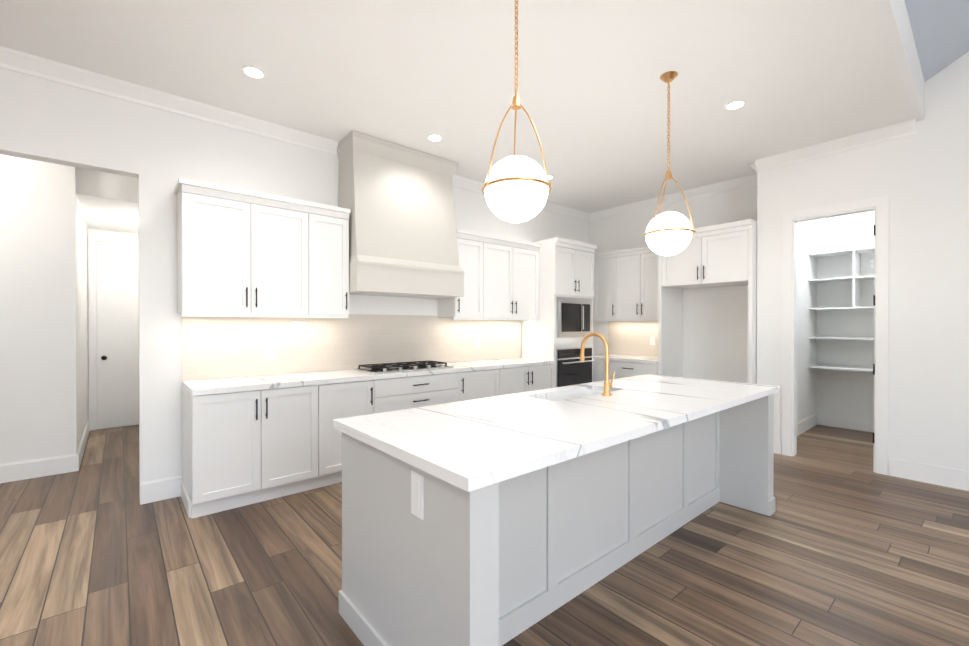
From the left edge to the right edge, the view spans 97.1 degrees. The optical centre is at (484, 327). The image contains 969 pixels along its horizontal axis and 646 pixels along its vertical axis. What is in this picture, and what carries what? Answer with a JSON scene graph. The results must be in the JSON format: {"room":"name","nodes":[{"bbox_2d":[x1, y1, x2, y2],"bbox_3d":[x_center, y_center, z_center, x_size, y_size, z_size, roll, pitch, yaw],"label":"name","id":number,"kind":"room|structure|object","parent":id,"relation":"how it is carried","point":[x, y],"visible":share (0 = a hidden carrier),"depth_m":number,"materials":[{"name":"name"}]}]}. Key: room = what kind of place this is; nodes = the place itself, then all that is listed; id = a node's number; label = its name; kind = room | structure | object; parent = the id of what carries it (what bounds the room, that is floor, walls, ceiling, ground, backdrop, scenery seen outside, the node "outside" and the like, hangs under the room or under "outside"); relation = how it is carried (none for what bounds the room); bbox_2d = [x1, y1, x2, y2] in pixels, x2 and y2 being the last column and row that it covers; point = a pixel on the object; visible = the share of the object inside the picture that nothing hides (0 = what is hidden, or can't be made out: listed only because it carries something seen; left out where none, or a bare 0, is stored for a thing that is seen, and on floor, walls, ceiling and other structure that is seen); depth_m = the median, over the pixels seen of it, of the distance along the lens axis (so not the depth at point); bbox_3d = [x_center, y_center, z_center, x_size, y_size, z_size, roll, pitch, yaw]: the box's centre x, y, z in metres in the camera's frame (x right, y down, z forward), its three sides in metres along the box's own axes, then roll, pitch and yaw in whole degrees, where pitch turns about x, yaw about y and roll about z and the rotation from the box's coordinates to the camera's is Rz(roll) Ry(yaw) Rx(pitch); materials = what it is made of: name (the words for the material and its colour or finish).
{"room":"kitchen","nodes":[
{"label":"kitchen","id":0,"kind":"room"},
{"bbox_2d":[0,154,79,463],"bbox_3d":[-5.236,-0.234,2.986,3.460,3.200,0.120,0,0,-41],"label":"wall","id":1,"kind":"structure","parent":0,"point":[45,231],"depth_m":3.91,"materials":[{"name":"white paint"}]},
{"bbox_2d":[0,453,79,482],"bbox_3d":[-5.148,1.285,2.980,3.376,0.162,0.016,0,0,-41],"label":"baseboard","id":2,"kind":"structure","parent":1,"relation":"attached to","point":[23,470],"depth_m":3.90,"materials":[{"name":"white paint"}]},
{"bbox_2d":[80,207,88,441],"bbox_3d":[-4.675,-0.244,4.900,0.120,3.200,2.040,0,0,-41],"label":"wall","id":3,"kind":"structure","parent":0,"point":[84,400],"depth_m":5.00,"materials":[{"name":"white paint"}]},
{"bbox_2d":[77,418,89,464],"bbox_3d":[-4.546,1.275,4.861,0.016,0.162,2.040,0,0,-41],"label":"baseboard","id":4,"kind":"structure","parent":3,"relation":"attached to","point":[83,442],"depth_m":4.76,"materials":[{"name":"white paint"}]},
{"bbox_2d":[76,167,137,233],"bbox_3d":[-4.117,-1.576,5.286,1.240,0.540,1.930,0,0,-41],"label":"ceiling","id":5,"kind":"structure","parent":0,"point":[108,201],"depth_m":4.43,"materials":[{"name":"white paint"}]},
{"bbox_2d":[88,228,138,429],"bbox_3d":[-4.783,-0.250,6.072,1.200,3.200,0.120,0,0,-41],"label":"wall","id":6,"kind":"structure","parent":0,"point":[90,231],"depth_m":5.71,"materials":[{"name":"white paint"}]},
{"bbox_2d":[88,234,138,430],"bbox_3d":[-4.793,0.061,5.924,1.010,2.580,0.092,0,0,-41],"label":"hall door","id":7,"kind":"structure","parent":6,"relation":"in","point":[113,281],"depth_m":5.79,"materials":[{"name":"white paint"}]},
{"bbox_2d":[0,68,588,498],"bbox_3d":[-1.945,-0.239,3.993,9.770,3.200,0.128,0,0,-41],"label":"wall","id":8,"kind":"structure","parent":0,"point":[156,152],"depth_m":3.55,"materials":[{"name":"white paint"}]},
{"bbox_2d":[140,476,181,504],"bbox_3d":[-2.558,1.283,3.392,0.268,0.162,0.016,0,0,-41],"label":"baseboard","id":9,"kind":"structure","parent":8,"relation":"attached to","point":[159,490],"depth_m":3.38,"materials":[{"name":"white paint"}]},
{"bbox_2d":[174,182,317,317],"bbox_3d":[-1.992,-0.594,3.638,0.981,0.954,0.337,0,0,-41],"label":"upper cabinet","id":10,"kind":"object","parent":8,"relation":"attached to","point":[243,253],"depth_m":3.46,"materials":[{"name":"white wood"}]},
{"bbox_2d":[266,346,274,359],"bbox_3d":[-1.950,0.231,3.901,0.075,0.120,0.008,0,0,-41],"label":"outlet","id":11,"kind":"object","parent":8,"relation":"attached to","point":[270,353],"visible":1,"depth_m":3.90,"materials":[{"name":"white plastic"}]},
{"bbox_2d":[0,45,591,221],"bbox_3d":[-1.889,-1.783,3.903,9.550,0.109,0.085,0,0,-41],"label":"crown molding","id":12,"kind":"structure","parent":8,"relation":"attached to","point":[37,66],"depth_m":3.40,"materials":[{"name":"white paint"}]},
{"bbox_2d":[292,322,305,333],"bbox_3d":[-1.760,0.000,4.062,0.120,0.120,0.008,0,0,-41],"label":"outlet","id":13,"kind":"object","parent":8,"relation":"attached to","point":[298,327],"visible":1,"depth_m":4.06,"materials":[{"name":"white plastic"}]},
{"bbox_2d":[318,206,349,317],"bbox_3d":[-1.548,-0.596,4.018,0.431,0.954,0.337,0,0,-41],"label":"upper cabinet","id":14,"kind":"object","parent":8,"relation":"attached to","point":[333,225],"depth_m":3.94,"materials":[{"name":"white wood"}]},
{"bbox_2d":[337,131,463,298],"bbox_3d":[-0.856,-1.086,4.491,1.230,1.501,0.520,0,0,-41],"label":"range hood","id":15,"kind":"object","parent":8,"relation":"attached to","point":[397,200],"visible":0.9,"depth_m":4.28,"materials":[{"name":"grey paint"}]},
{"bbox_2d":[438,229,489,319],"bbox_3d":[-0.259,-0.602,5.120,0.482,0.954,0.337,0,0,-41],"label":"upper cabinet","id":16,"kind":"object","parent":8,"relation":"attached to","point":[473,250],"depth_m":5.02,"materials":[{"name":"white wood"}]},
{"bbox_2d":[475,338,478,347],"bbox_3d":[-0.096,0.193,5.487,0.075,0.120,0.008,0,0,-41],"label":"outlet","id":17,"kind":"object","parent":8,"relation":"attached to","point":[476,342],"visible":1,"depth_m":5.48,"materials":[{"name":"white plastic"}]},
{"bbox_2d":[474,237,540,320],"bbox_3d":[0.228,-0.604,5.537,1.046,0.954,0.337,0,0,-41],"label":"upper cabinet","id":18,"kind":"object","parent":8,"relation":"attached to","point":[501,278],"depth_m":5.43,"materials":[{"name":"white wood"}]},
{"bbox_2d":[0,0,968,212],"bbox_3d":[0.073,-3.251,3.025,11.600,2.832,12.400,0,0,-41],"label":"ceiling","id":19,"kind":"structure","parent":0,"point":[593,87],"depth_m":3.06,"materials":[{"name":"white paint"}]},
{"bbox_2d":[241,65,265,78],"bbox_3d":[-1.655,-1.830,3.068,0.156,0.008,0.156,0,0,-41],"label":"recessed light","id":20,"kind":"object","parent":19,"relation":"in","point":[254,72],"visible":1,"depth_m":3.06,"materials":[{"name":"white paint"}]},
{"bbox_2d":[427,134,442,141],"bbox_3d":[-0.479,-1.836,4.139,0.156,0.008,0.156,0,0,-41],"label":"recessed light","id":21,"kind":"object","parent":19,"relation":"in","point":[434,137],"visible":1,"depth_m":4.12,"materials":[{"name":"white paint"}]},
{"bbox_2d":[482,0,551,222],"bbox_3d":[0.154,-1.175,2.105,0.350,1.308,0.344,0,0,-41],"label":"pendant light","id":22,"kind":"object","parent":19,"relation":"hanging from","point":[516,189],"visible":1,"depth_m":2.01,"materials":[{"name":"white glass"}]},
{"bbox_2d":[643,71,695,255],"bbox_3d":[1.340,-1.181,3.119,0.350,1.308,0.344,0,0,-41],"label":"pendant light","id":23,"kind":"object","parent":19,"relation":"hanging from","point":[668,233],"visible":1,"depth_m":3.04,"materials":[{"name":"white glass"}]},
{"bbox_2d":[724,100,745,109],"bbox_3d":[2.062,-1.833,3.522,0.156,0.008,0.156,0,0,-41],"label":"recessed light","id":24,"kind":"object","parent":19,"relation":"in","point":[735,104],"visible":1,"depth_m":3.51,"materials":[{"name":"white paint"}]},
{"bbox_2d":[0,425,968,645],"bbox_3d":[0.073,1.415,3.049,11.600,0.100,12.400,0,0,-41],"label":"floor","id":25,"kind":"structure","parent":0,"point":[843,544],"depth_m":2.42,"materials":[{"name":"brown wood"}]},
{"bbox_2d":[181,386,328,518],"bbox_3d":[-1.896,0.918,3.550,0.941,0.890,0.607,0,0,-41],"label":"base cabinet","id":26,"kind":"object","parent":25,"relation":"on","point":[251,440],"depth_m":3.28,"materials":[{"name":"white wood"}]},
{"bbox_2d":[182,358,552,393],"bbox_3d":[-0.763,0.448,4.507,3.910,0.040,0.622,0,0,-41],"label":"countertop","id":27,"kind":"structure","parent":26,"relation":"on","point":[267,382],"depth_m":3.80,"materials":[{"name":"white stone"}]},
{"bbox_2d":[355,361,453,373],"bbox_3d":[-0.826,0.402,4.472,0.910,0.052,0.460,0,0,-41],"label":"cooktop","id":28,"kind":"object","parent":27,"relation":"in","point":[390,367],"visible":1,"depth_m":4.36,"materials":[{"name":"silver metal"}]},
{"bbox_2d":[329,378,376,484],"bbox_3d":[-1.418,0.916,3.959,0.561,0.890,0.607,0,0,-41],"label":"base cabinet","id":29,"kind":"object","parent":25,"relation":"on","point":[346,399],"depth_m":3.73,"materials":[{"name":"white wood"}]},
{"bbox_2d":[377,374,464,412],"bbox_3d":[-0.837,0.913,4.456,1.092,0.890,0.607,0,0,-41],"label":"base cabinet","id":30,"kind":"object","parent":25,"relation":"on","point":[393,394],"depth_m":4.22,"materials":[{"name":"white wood"}]},
{"bbox_2d":[465,370,504,399],"bbox_3d":[-0.225,0.911,4.980,0.641,0.890,0.607,0,0,-41],"label":"base cabinet","id":31,"kind":"object","parent":25,"relation":"on","point":[478,383],"depth_m":4.78,"materials":[{"name":"white wood"}]},
{"bbox_2d":[505,362,555,394],"bbox_3d":[0.322,0.908,5.447,1.041,0.890,0.607,0,0,-41],"label":"base cabinet","id":32,"kind":"object","parent":25,"relation":"on","point":[518,379],"depth_m":5.23,"materials":[{"name":"white wood"}]},
{"bbox_2d":[339,390,775,645],"bbox_3d":[0.730,0.923,2.624,2.914,0.890,1.017,0,0,-41],"label":"kitchen island","id":33,"kind":"object","parent":25,"relation":"on","point":[539,505],"depth_m":1.98,"materials":[{"name":"grey wood"}]},
{"bbox_2d":[411,470,423,519],"bbox_3d":[-0.241,0.596,1.529,0.007,0.155,0.075,0,0,-41],"label":"outlet","id":34,"kind":"object","parent":33,"relation":"attached to","point":[417,494],"visible":1,"depth_m":1.52,"materials":[{"name":"white plastic"}]},
{"bbox_2d":[333,374,779,493],"bbox_3d":[0.733,0.458,2.618,2.950,0.040,1.044,0,0,-41],"label":"island countertop","id":35,"kind":"structure","parent":33,"relation":"on","point":[474,444],"depth_m":1.97,"materials":[{"name":"white stone"}]},
{"bbox_2d":[580,332,614,395],"bbox_3d":[0.748,0.233,2.843,0.106,0.407,0.239,0,0,-41],"label":"faucet","id":36,"kind":"object","parent":35,"relation":"on","point":[607,384],"visible":1,"depth_m":2.75,"materials":[{"name":"gold metal"}]},
{"bbox_2d":[522,237,596,387],"bbox_3d":[1.066,0.088,6.037,0.858,2.525,0.673,0,0,-41],"label":"tall cabinet","id":37,"kind":"object","parent":25,"relation":"on","point":[560,329],"visible":0.71,"depth_m":5.75,"materials":[{"name":"white wood"}]},
{"bbox_2d":[593,354,657,381],"bbox_3d":[2.078,0.885,6.113,0.645,0.930,1.105,0,0,-41],"label":"base cabinet","id":38,"kind":"object","parent":25,"relation":"on","point":[622,366],"visible":0.33,"depth_m":5.89,"materials":[{"name":"white wood"}]},
{"bbox_2d":[658,219,756,383],"bbox_3d":[2.796,0.082,5.282,0.630,2.545,1.074,0,0,-41],"label":"cabinet","id":39,"kind":"object","parent":25,"relation":"on","point":[722,255],"visible":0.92,"depth_m":5.07,"materials":[{"name":"white wood"}]},
{"bbox_2d":[589,185,756,382],"bbox_3d":[2.635,-0.250,6.054,0.128,3.200,2.710,0,0,-41],"label":"wall","id":40,"kind":"structure","parent":0,"point":[714,333],"depth_m":5.70,"materials":[{"name":"white paint"}]},
{"bbox_2d":[593,246,657,320],"bbox_3d":[2.056,-0.611,6.339,0.375,1.020,1.490,0,0,-41],"label":"upper cabinet","id":41,"kind":"object","parent":40,"relation":"attached to","point":[625,284],"visible":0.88,"depth_m":6.14,"materials":[{"name":"white wood"}]},
{"bbox_2d":[650,337,654,344],"bbox_3d":[2.430,0.190,6.193,0.006,0.120,0.075,0,0,-41],"label":"outlet","id":42,"kind":"object","parent":40,"relation":"attached to","point":[652,340],"visible":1,"depth_m":6.19,"materials":[{"name":"white plastic"}]},
{"bbox_2d":[592,177,755,220],"bbox_3d":[2.551,-1.794,5.994,0.085,0.109,2.500,0,0,-41],"label":"crown molding","id":43,"kind":"structure","parent":40,"relation":"attached to","point":[741,182],"depth_m":5.86,"materials":[{"name":"white paint"}]},
{"bbox_2d":[797,220,816,421],"bbox_3d":[3.887,-0.247,5.420,1.890,3.200,0.120,0,0,-41],"label":"wall","id":44,"kind":"structure","parent":0,"point":[807,230],"depth_m":5.66,"materials":[{"name":"white paint"}]},
{"bbox_2d":[774,413,819,452],"bbox_3d":[3.923,1.273,5.370,1.870,0.162,0.016,0,0,-41],"label":"baseboard","id":45,"kind":"structure","parent":44,"relation":"attached to","point":[813,420],"depth_m":5.56,"materials":[{"name":"white paint"}]},
{"bbox_2d":[817,211,874,419],"bbox_3d":[5.396,-0.246,5.217,0.120,3.200,2.390,0,0,-41],"label":"wall","id":46,"kind":"structure","parent":0,"point":[844,393],"depth_m":5.76,"materials":[{"name":"white paint"}]},
{"bbox_2d":[809,246,873,372],"bbox_3d":[5.185,-0.205,5.037,0.400,1.580,2.146,0,0,-41],"label":"pantry shelves","id":47,"kind":"object","parent":46,"relation":"attached to","point":[856,279],"visible":0.52,"depth_m":5.57,"materials":[{"name":"white wood"}]},
{"bbox_2d":[820,413,873,431],"bbox_3d":[5.344,1.274,5.181,0.016,0.162,2.150,0,0,-41],"label":"baseboard","id":48,"kind":"structure","parent":46,"relation":"attached to","point":[861,424],"depth_m":5.73,"materials":[{"name":"white paint"}]},
{"bbox_2d":[757,52,968,470],"bbox_3d":[4.901,-1.649,2.681,0.120,6.032,5.590,0,0,-41],"label":"wall","id":49,"kind":"structure","parent":0,"point":[920,177],"depth_m":3.82,"materials":[{"name":"white paint"}]},
{"bbox_2d":[744,119,915,176],"bbox_3d":[3.384,-1.785,4.296,0.085,0.109,1.335,0,0,-41],"label":"crown molding","id":50,"kind":"structure","parent":49,"relation":"attached to","point":[907,128],"depth_m":4.20,"materials":[{"name":"white paint"}]},
{"bbox_2d":[782,195,888,474],"bbox_3d":[3.506,0.067,4.307,0.138,2.585,0.830,0,0,-41],"label":"door frame","id":51,"kind":"structure","parent":49,"relation":"attached to","point":[879,205],"depth_m":4.14,"materials":[{"name":"white paint"}]},
{"bbox_2d":[888,458,968,490],"bbox_3d":[5.168,1.288,2.280,0.016,0.162,4.410,0,0,-41],"label":"baseboard","id":52,"kind":"structure","parent":49,"relation":"attached to","point":[938,475],"depth_m":3.75,"materials":[{"name":"white paint"}]}
]}

